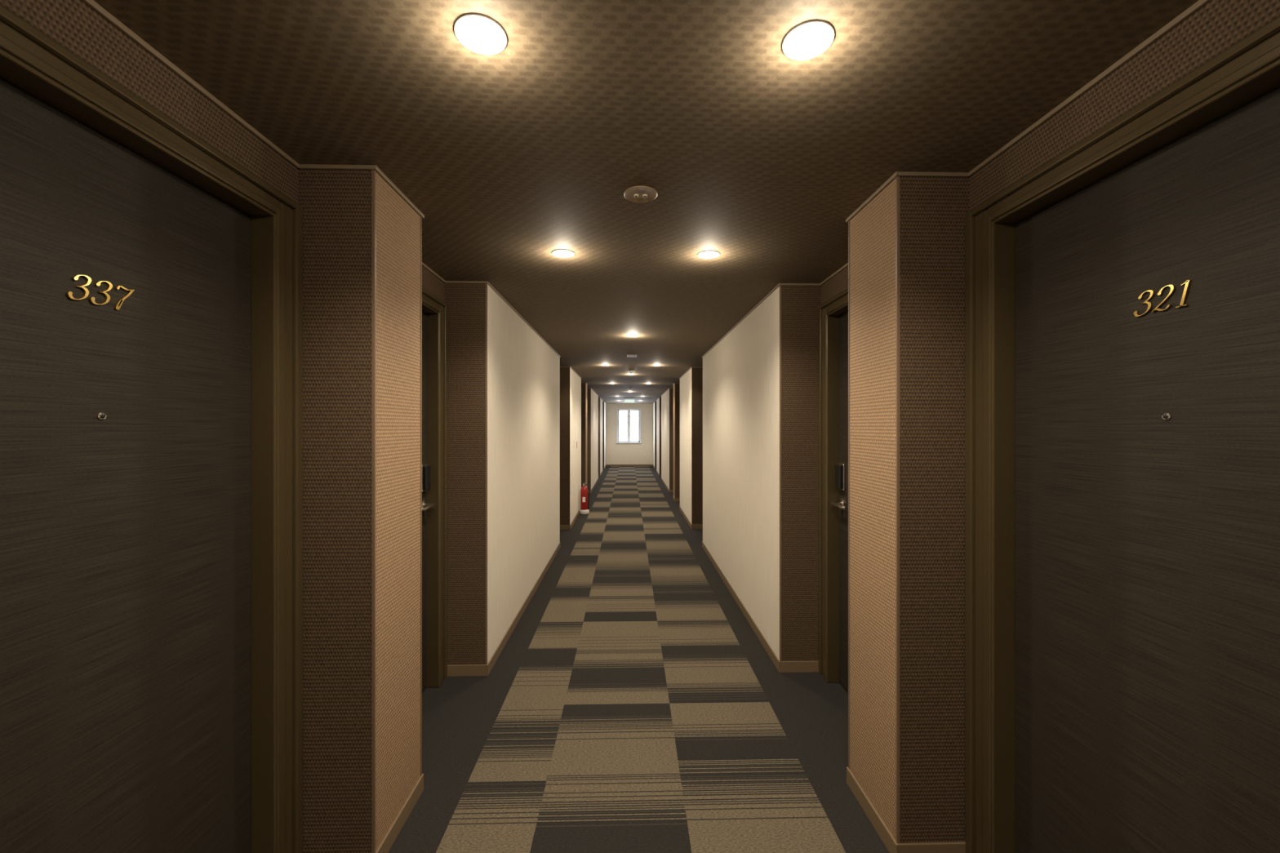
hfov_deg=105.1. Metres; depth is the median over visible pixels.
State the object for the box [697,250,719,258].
recessed light
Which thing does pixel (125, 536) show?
leaf
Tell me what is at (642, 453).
wall
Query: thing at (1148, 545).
leaf
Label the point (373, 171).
trim
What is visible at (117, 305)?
number
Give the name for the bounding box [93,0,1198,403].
ceiling
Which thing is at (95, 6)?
trim
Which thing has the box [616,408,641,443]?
frame
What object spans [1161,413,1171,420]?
peephole
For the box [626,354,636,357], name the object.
ceiling access panel
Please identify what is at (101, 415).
peephole
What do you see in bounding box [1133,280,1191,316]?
number
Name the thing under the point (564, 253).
recessed light
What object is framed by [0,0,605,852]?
wall
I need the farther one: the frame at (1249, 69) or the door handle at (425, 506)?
the door handle at (425, 506)
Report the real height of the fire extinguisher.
0.518 m
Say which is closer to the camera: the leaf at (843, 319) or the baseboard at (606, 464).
the leaf at (843, 319)
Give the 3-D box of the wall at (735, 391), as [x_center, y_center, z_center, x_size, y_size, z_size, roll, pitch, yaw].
[0.995,0.305,7.725,0.550,2.310,20.600,0,0,-1]
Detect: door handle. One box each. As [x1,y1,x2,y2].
[422,500,435,511]
[831,498,846,510]
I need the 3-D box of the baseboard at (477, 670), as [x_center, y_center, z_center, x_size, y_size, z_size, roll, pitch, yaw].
[-1.128,1.427,7.676,0.253,0.065,20.600,0,0,-1]
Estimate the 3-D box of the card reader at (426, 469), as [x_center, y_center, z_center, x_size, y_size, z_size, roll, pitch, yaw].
[-1.172,0.280,2.677,0.032,0.150,0.076,0,0,-1]
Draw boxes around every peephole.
[97,412,106,420]
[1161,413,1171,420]
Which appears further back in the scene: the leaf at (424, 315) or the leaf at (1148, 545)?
the leaf at (424, 315)
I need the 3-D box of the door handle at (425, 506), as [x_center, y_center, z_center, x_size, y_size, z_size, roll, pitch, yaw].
[-1.154,0.430,2.624,0.065,0.056,0.163,0,0,-1]
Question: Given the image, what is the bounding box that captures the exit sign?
[624,398,635,402]
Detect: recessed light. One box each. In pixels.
[453,13,506,54]
[551,248,574,257]
[626,334,638,337]
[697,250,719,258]
[782,19,835,60]
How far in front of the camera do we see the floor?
2.41 m
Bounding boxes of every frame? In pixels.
[0,4,302,852]
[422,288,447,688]
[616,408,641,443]
[817,288,848,683]
[965,15,1279,852]
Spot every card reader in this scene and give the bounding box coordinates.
[422,463,431,492]
[835,462,845,490]
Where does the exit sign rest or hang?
attached to the ceiling
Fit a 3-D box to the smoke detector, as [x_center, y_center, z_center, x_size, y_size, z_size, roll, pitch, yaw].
[0.002,-0.845,1.790,0.124,0.010,0.124,0,0,-1]
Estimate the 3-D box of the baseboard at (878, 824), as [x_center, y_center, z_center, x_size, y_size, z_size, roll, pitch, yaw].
[0.839,1.427,7.722,0.253,0.065,20.600,0,0,-1]
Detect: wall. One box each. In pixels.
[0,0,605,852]
[605,403,653,464]
[653,0,1279,844]
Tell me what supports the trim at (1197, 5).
attached to the wall at (735, 391)
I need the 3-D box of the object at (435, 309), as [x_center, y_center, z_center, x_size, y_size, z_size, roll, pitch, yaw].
[-1.171,0.374,2.408,0.118,2.172,0.898,0,0,-1]
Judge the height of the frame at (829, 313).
2.172 m
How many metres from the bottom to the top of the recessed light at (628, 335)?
0.004 m
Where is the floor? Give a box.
[388,466,888,852]
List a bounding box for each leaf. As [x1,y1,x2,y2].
[0,78,250,852]
[422,311,426,692]
[839,311,848,692]
[1015,86,1279,852]
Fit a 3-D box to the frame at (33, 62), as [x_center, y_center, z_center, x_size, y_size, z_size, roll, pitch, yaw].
[-1.138,0.374,1.034,0.118,2.172,1.108,0,0,-1]
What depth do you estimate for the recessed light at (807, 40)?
1.07 m
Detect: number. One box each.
[65,275,134,309]
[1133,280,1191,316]
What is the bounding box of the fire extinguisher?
[579,482,590,514]
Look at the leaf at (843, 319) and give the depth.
2.71 m
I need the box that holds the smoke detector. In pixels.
[623,185,657,202]
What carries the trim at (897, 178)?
attached to the wall at (735, 391)
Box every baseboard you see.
[375,464,606,852]
[606,464,653,466]
[653,465,965,852]
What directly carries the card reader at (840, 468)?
attached to the leaf at (843, 319)
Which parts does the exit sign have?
panel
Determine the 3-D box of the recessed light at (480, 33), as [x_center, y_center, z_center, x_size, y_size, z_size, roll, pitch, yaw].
[-0.345,-0.848,1.062,0.110,0.004,0.110,0,0,-1]
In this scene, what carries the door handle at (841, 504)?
attached to the leaf at (843, 319)
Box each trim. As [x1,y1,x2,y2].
[81,0,606,404]
[371,169,591,852]
[653,0,1210,403]
[654,176,900,843]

